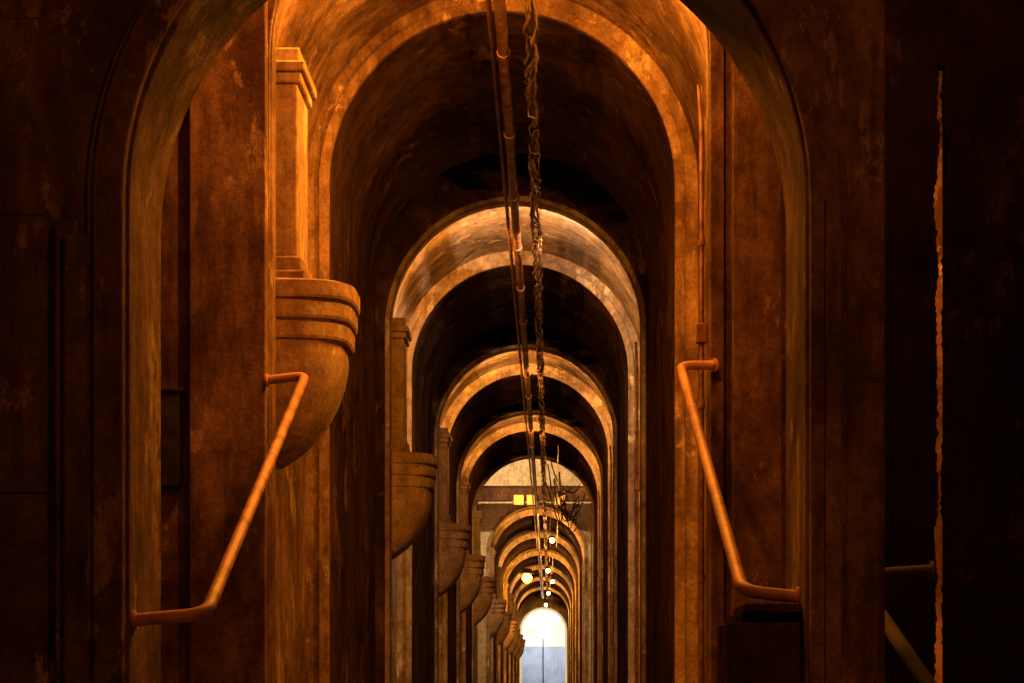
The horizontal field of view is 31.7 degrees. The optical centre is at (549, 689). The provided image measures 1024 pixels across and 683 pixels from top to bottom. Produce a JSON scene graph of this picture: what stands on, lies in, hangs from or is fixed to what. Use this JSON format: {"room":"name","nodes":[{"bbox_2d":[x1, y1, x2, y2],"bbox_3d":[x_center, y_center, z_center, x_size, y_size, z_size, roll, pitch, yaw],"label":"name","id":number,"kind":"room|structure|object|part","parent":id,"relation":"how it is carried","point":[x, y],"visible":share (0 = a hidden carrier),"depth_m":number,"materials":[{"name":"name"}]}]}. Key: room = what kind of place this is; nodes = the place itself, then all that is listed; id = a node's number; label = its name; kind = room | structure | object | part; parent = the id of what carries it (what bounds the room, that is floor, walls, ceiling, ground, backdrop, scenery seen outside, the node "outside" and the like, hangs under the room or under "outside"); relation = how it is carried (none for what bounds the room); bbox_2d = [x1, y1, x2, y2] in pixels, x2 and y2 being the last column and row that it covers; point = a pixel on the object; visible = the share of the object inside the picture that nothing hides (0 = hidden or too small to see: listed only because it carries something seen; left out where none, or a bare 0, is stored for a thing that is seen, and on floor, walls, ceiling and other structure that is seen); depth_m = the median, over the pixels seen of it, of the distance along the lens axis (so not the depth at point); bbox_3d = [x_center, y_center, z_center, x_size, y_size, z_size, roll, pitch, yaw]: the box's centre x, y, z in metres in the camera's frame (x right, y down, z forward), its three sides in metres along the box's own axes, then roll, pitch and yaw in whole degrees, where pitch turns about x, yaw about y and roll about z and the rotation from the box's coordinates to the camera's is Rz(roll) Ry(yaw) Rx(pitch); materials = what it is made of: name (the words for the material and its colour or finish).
{"room":"arched tunnel passage","nodes":[
{"label":"arched tunnel passage","id":0,"kind":"room"},
{"bbox_2d":[0,0,884,682],"bbox_3d":[-2.465,-4.500,11.370,9.030,12.400,1.060,0,0,0],"label":"wall","id":1,"kind":"structure","parent":0,"point":[96,96],"depth_m":11.00,"materials":[{"name":"concrete"}]},
{"bbox_2d":[131,372,308,629],"bbox_3d":[-2.328,-1.616,13.684,0.494,2.497,5.295,0,0,0],"label":"handrail","id":2,"kind":"object","parent":1,"relation":"attached to","point":[207,608],"visible":1,"depth_m":12.39,"materials":[{"name":"metal"}]},
{"bbox_2d":[677,358,799,602],"bbox_3d":[1.348,-1.772,13.845,0.436,2.500,5.217,0,0,0],"label":"handrail","id":3,"kind":"object","parent":1,"relation":"attached to","point":[740,582],"visible":0.97,"depth_m":12.71,"materials":[{"name":"metal"}]},
{"bbox_2d":[885,561,936,682],"bbox_3d":[2.317,-0.325,11.994,0.634,1.300,3.511,0,0,10],"label":"handrail","id":4,"kind":"object","parent":1,"relation":"attached to","point":[914,664],"visible":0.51,"depth_m":11.94,"materials":[{"name":"metal"}]},
{"bbox_2d":[518,593,567,682],"bbox_3d":[-0.250,-4.500,150.500,13.460,12.400,1.000,0,0,0],"label":"wall","id":5,"kind":"structure","parent":0,"point":[535,601],"depth_m":150.01,"materials":[{"name":"concrete"}]},
{"bbox_2d":[520,607,566,682],"bbox_3d":[-0.550,-2.590,149.915,3.960,8.580,0.130,0,0,0],"label":"trim","id":6,"kind":"structure","parent":5,"relation":"attached to","point":[541,608],"depth_m":149.86,"materials":[{"name":"brown"}]},
{"bbox_2d":[522,610,564,645],"bbox_3d":[-0.250,-5.500,168.150,13.500,14.400,0.300,0,0,0],"label":"sky","id":7,"kind":"structure","parent":0,"point":[556,637],"depth_m":168.00,"materials":[{"name":"white"}]},
{"bbox_2d":[942,71,946,682],"bbox_3d":[6.650,-4.500,82.000,0.300,12.400,176.000,0,0,0],"label":"wall","id":8,"kind":"structure","parent":0,"point":[944,143],"depth_m":29.81,"materials":[{"name":"concrete"}]},
{"bbox_2d":[885,0,1023,682],"bbox_3d":[4.440,-4.500,15.060,4.080,12.400,0.120,0,0,0],"label":"wall","id":9,"kind":"structure","parent":0,"point":[977,45],"depth_m":15.00,"materials":[{"name":"concrete"}]},
{"bbox_3d":[-0.250,1.850,82.000,13.500,0.300,176.000,0,0,0],"label":"floor","id":10,"kind":"structure","parent":0,"visible":0},
{"bbox_2d":[375,153,648,682],"bbox_3d":[-0.500,-4.500,33.562,8.200,12.400,9.664,0,0,0],"label":"bay","id":11,"kind":"object","parent":10,"relation":"on","point":[443,267],"visible":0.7,"depth_m":32.11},
{"bbox_2d":[392,317,437,558],"bbox_3d":[-2.337,-4.080,29.700,0.965,3.960,1.240,0,0,0],"label":"pilaster","id":12,"kind":"object","parent":11,"relation":"attached to","point":[414,474],"visible":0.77,"depth_m":29.25,"materials":[{"name":"stone"}]},
{"bbox_2d":[634,342,639,682],"bbox_3d":[1.397,-1.951,28.931,0.095,7.303,0.122,0,0,0],"label":"conduit riser","id":13,"kind":"object","parent":11,"relation":"attached to","point":[637,480],"visible":1,"depth_m":28.90,"materials":[{"name":"brown metal"}]},
{"bbox_2d":[431,325,616,682],"bbox_3d":[-0.500,-4.500,44.848,8.200,12.400,7.636,0,0,0],"label":"bay","id":14,"kind":"object","parent":10,"relation":"on","point":[483,378],"visible":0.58,"depth_m":44.33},
{"bbox_2d":[439,428,470,596],"bbox_3d":[-2.337,-4.080,42.000,0.965,3.960,1.240,0,0,0],"label":"pilaster","id":15,"kind":"object","parent":14,"relation":"attached to","point":[454,538],"visible":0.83,"depth_m":41.55,"materials":[{"name":"concrete"}]},
{"bbox_2d":[609,446,612,682],"bbox_3d":[1.397,-1.951,41.231,0.095,7.303,0.122,0,0,0],"label":"conduit riser","id":16,"kind":"object","parent":14,"relation":"attached to","point":[611,508],"visible":1,"depth_m":41.20,"materials":[{"name":"brown metal"}]},
{"bbox_2d":[456,402,602,682],"bbox_3d":[-0.500,-4.500,54.548,8.200,12.400,7.636,0,0,0],"label":"bay","id":17,"kind":"object","parent":10,"relation":"on","point":[502,433],"visible":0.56,"depth_m":54.03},
{"bbox_2d":[460,477,485,613],"bbox_3d":[-2.337,-4.080,51.700,0.965,3.960,1.240,0,0,0],"label":"pilaster","id":18,"kind":"object","parent":17,"relation":"attached to","point":[472,573],"visible":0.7,"depth_m":51.23,"materials":[{"name":"concrete"}]},
{"bbox_2d":[598,492,600,682],"bbox_3d":[1.397,-1.951,50.931,0.095,7.303,0.122,0,0,0],"label":"conduit riser","id":19,"kind":"object","parent":17,"relation":"attached to","point":[599,543],"visible":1,"depth_m":50.90,"materials":[{"name":"brown metal"}]},
{"bbox_2d":[472,450,593,682],"bbox_3d":[-0.500,-4.500,68.210,8.200,12.400,15.560,0,0,0],"label":"bay","id":20,"kind":"object","parent":10,"relation":"on","point":[522,455],"visible":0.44,"depth_m":60.51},
{"bbox_2d":[474,511,495,625],"bbox_3d":[-2.337,-4.080,61.400,0.965,3.960,1.240,0,0,0],"label":"pilaster","id":21,"kind":"object","parent":20,"relation":"attached to","point":[482,603],"visible":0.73,"depth_m":60.94,"materials":[{"name":"concrete"}]},
{"bbox_2d":[477,486,590,501],"bbox_3d":[-0.550,-8.090,74.200,4.960,0.620,0.400,0,0,0],"label":"beam","id":22,"kind":"structure","parent":20,"relation":"attached to","point":[488,493],"depth_m":74.04,"materials":[{"name":"concrete"}]},
{"bbox_2d":[513,494,524,505],"bbox_3d":[-1.280,-7.800,73.980,0.480,0.480,0.120,0,0,0],"label":"lamp housing","id":23,"kind":"object","parent":22,"relation":"attached to","point":[513,494],"visible":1,"depth_m":73.92,"materials":[{"name":"metal"}]},
{"bbox_2d":[514,495,523,504],"bbox_3d":[-1.280,-7.800,73.890,0.400,0.400,0.060,0,0,0],"label":"diffuser","id":24,"kind":"object","parent":23,"relation":"attached to","point":[518,499],"visible":1,"depth_m":73.86,"materials":[{"name":"yellow plastic"}]},
{"bbox_3d":[-0.750,-7.800,73.980,0.480,0.480,0.120,0,0,0],"label":"lamp housing","id":25,"kind":"object","parent":22,"relation":"attached to","visible":0},
{"bbox_2d":[527,495,534,504],"bbox_3d":[-0.750,-7.800,73.890,0.400,0.400,0.060,0,0,0],"label":"diffuser","id":26,"kind":"object","parent":25,"relation":"attached to","point":[529,497],"visible":0.56,"depth_m":73.86,"materials":[{"name":"yellow plastic"}]},
{"bbox_2d":[590,524,592,682],"bbox_3d":[1.397,-1.951,60.631,0.095,7.303,0.122,0,0,0],"label":"conduit riser","id":27,"kind":"object","parent":20,"relation":"attached to","point":[591,590],"visible":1,"depth_m":60.59,"materials":[{"name":"brown metal"}]},
{"bbox_2d":[478,459,592,682],"bbox_3d":[-0.500,-4.500,80.645,8.200,12.400,9.430,0,0,0],"label":"bay","id":28,"kind":"object","parent":10,"relation":"on","point":[501,520],"visible":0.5,"depth_m":76.00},
{"bbox_2d":[490,547,506,637],"bbox_3d":[-2.337,-4.080,76.900,0.965,3.960,1.240,0,0,0],"label":"pilaster","id":29,"kind":"object","parent":28,"relation":"attached to","point":[497,609],"visible":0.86,"depth_m":76.39,"materials":[{"name":"concrete"}]},
{"bbox_2d":[486,0,543,598],"bbox_3d":[-0.589,-7.596,80.000,0.242,0.308,134.000,0,0,0],"label":"ceiling pipe","id":30,"kind":"object","parent":28,"relation":"attached to","point":[503,51],"visible":1,"depth_m":27.46,"materials":[{"name":"brown metal"}]},
{"bbox_2d":[520,568,533,582],"bbox_3d":[-1.250,-6.764,98.000,0.816,1.872,0.816,0,0,0],"label":"lamp","id":31,"kind":"object","parent":30,"relation":"hanging from","point":[527,572],"visible":1,"depth_m":97.80,"materials":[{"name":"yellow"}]},
{"bbox_3d":[-1.250,-6.100,98.000,0.544,0.544,0.544,0,0,0],"label":"bulb","id":32,"kind":"part","parent":31,"relation":"part of","materials":[{"name":"yellow glass"}]},
{"bbox_2d":[582,558,583,682],"bbox_3d":[1.397,-1.951,76.131,0.095,7.303,0.122,0,0,0],"label":"conduit riser","id":33,"kind":"object","parent":28,"relation":"attached to","point":[582,558],"visible":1,"depth_m":76.11,"materials":[{"name":"brown metal"}]},
{"bbox_2d":[497,526,579,682],"bbox_3d":[-0.500,-4.500,92.645,8.200,12.400,9.430,0,0,0],"label":"bay","id":34,"kind":"object","parent":10,"relation":"on","point":[525,538],"visible":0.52,"depth_m":92.08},
{"bbox_2d":[498,567,511,644],"bbox_3d":[-2.337,-4.080,88.900,0.965,3.960,1.240,0,0,0],"label":"pilaster","id":35,"kind":"object","parent":34,"relation":"attached to","point":[504,630],"visible":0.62,"depth_m":88.44,"materials":[{"name":"concrete"}]},
{"bbox_2d":[503,546,575,682],"bbox_3d":[-0.500,-4.500,104.645,8.200,12.400,9.430,0,0,0],"label":"bay","id":36,"kind":"object","parent":10,"relation":"on","point":[527,556],"visible":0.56,"depth_m":104.09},
{"bbox_2d":[504,581,516,650],"bbox_3d":[-2.337,-4.080,100.900,0.965,3.960,1.240,0,0,0],"label":"pilaster","id":37,"kind":"object","parent":36,"relation":"attached to","point":[509,639],"visible":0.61,"depth_m":100.47,"materials":[{"name":"concrete"}]},
{"bbox_2d":[522,0,561,598],"bbox_3d":[0.056,-7.007,79.376,0.753,1.488,132.759,0,0,0],"label":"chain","id":38,"kind":"object","parent":36,"relation":"attached to","point":[532,55],"visible":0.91,"depth_m":28.03,"materials":[{"name":"metal"}]},
{"bbox_2d":[549,535,555,542],"bbox_3d":[0.100,-7.140,83.000,0.360,0.720,0.360,0,0,0],"label":"lamp","id":39,"kind":"object","parent":38,"relation":"hanging from","point":[551,537],"visible":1,"depth_m":82.90,"materials":[{"name":"white glass"}]},
{"bbox_2d":[546,461,585,533],"bbox_3d":[0.574,-7.099,68.334,1.612,1.728,12.630,0,0,0],"label":"cables","id":40,"kind":"object","parent":38,"relation":"hanging from","point":[560,495],"visible":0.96,"depth_m":68.09,"materials":[{"name":"metal"}]},
{"bbox_2d":[508,562,573,682],"bbox_3d":[-0.500,-4.500,116.645,8.200,12.400,9.430,0,0,0],"label":"bay","id":41,"kind":"object","parent":10,"relation":"on","point":[558,573],"visible":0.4,"depth_m":116.00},
{"bbox_2d":[509,593,519,654],"bbox_3d":[-2.337,-4.080,112.900,0.965,3.960,1.240,0,0,0],"label":"pilaster","id":42,"kind":"object","parent":41,"relation":"attached to","point":[514,644],"visible":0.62,"depth_m":112.46,"materials":[{"name":"concrete"}]},
{"bbox_2d":[512,575,570,682],"bbox_3d":[-0.500,-4.500,128.645,8.200,12.400,9.430,0,0,0],"label":"bay","id":43,"kind":"object","parent":10,"relation":"on","point":[535,581],"visible":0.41,"depth_m":128.09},
{"bbox_2d":[513,602,522,657],"bbox_3d":[-2.337,-4.080,124.900,0.965,3.960,1.240,0,0,0],"label":"pilaster","id":44,"kind":"object","parent":43,"relation":"attached to","point":[518,648],"visible":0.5,"depth_m":124.48,"materials":[{"name":"stone"}]},
{"bbox_2d":[516,585,568,682],"bbox_3d":[-0.500,-4.500,140.255,8.200,12.400,8.650,0,0,0],"label":"bay","id":45,"kind":"object","parent":10,"relation":"on","point":[534,590],"visible":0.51,"depth_m":139.69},
{"bbox_2d":[516,610,525,660],"bbox_3d":[-2.337,-4.080,136.900,0.965,3.960,1.240,0,0,0],"label":"pilaster","id":46,"kind":"object","parent":45,"relation":"attached to","point":[520,653],"visible":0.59,"depth_m":136.45,"materials":[{"name":"stone"}]},
{"bbox_2d":[536,620,549,682],"bbox_3d":[-0.600,-2.150,155.000,1.240,7.700,1.240,0,0,0],"label":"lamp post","id":47,"kind":"object","parent":10,"relation":"on","point":[542,629],"visible":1,"depth_m":154.81,"materials":[{"name":"white metal"}]},
{"bbox_3d":[-0.600,-2.050,155.200,0.100,7.500,0.100,0,0,0],"label":"post","id":48,"kind":"part","parent":47,"relation":"part of","materials":[{"name":"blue metal"}]},
{"bbox_2d":[522,646,564,682],"bbox_3d":[-0.250,-1.150,165.115,13.300,5.700,0.370,0,0,0],"label":"hoarding","id":49,"kind":"object","parent":10,"relation":"on","point":[554,656],"visible":0.2,"depth_m":165.00,"materials":[{"name":"metal"}]},
{"bbox_2d":[161,0,941,682],"bbox_3d":[-0.500,-4.500,21.187,8.200,12.400,9.814,0,0,0],"label":"bay","id":50,"kind":"object","parent":10,"relation":"on","point":[405,88],"visible":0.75,"depth_m":19.68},
{"bbox_2d":[161,388,185,487],"bbox_3d":[-3.605,-2.290,16.380,0.550,0.880,0.220,0,0,0],"label":"upper cabinet","id":51,"kind":"object","parent":50,"relation":"attached to","point":[171,398],"visible":0.45,"depth_m":16.30,"materials":[{"name":"metal"}]},
{"bbox_2d":[276,48,359,469],"bbox_3d":[-2.337,-4.080,17.400,0.965,3.960,1.240,0,0,0],"label":"pilaster","id":52,"kind":"object","parent":50,"relation":"attached to","point":[317,319],"visible":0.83,"depth_m":16.98,"materials":[{"name":"stone"}]},
{"bbox_2d":[696,84,706,682],"bbox_3d":[1.397,-1.951,16.631,0.095,7.303,0.122,0,0,0],"label":"conduit riser","id":53,"kind":"object","parent":50,"relation":"attached to","point":[701,327],"visible":1,"depth_m":16.60,"materials":[{"name":"brown metal"}]},
{"bbox_2d":[717,603,801,682],"bbox_3d":[1.327,0.583,11.475,0.455,2.235,0.750,0,0,0],"label":"pedestal","id":54,"kind":"object","parent":10,"relation":"on","point":[760,642],"visible":1,"depth_m":11.15,"materials":[{"name":"concrete"}]}
]}

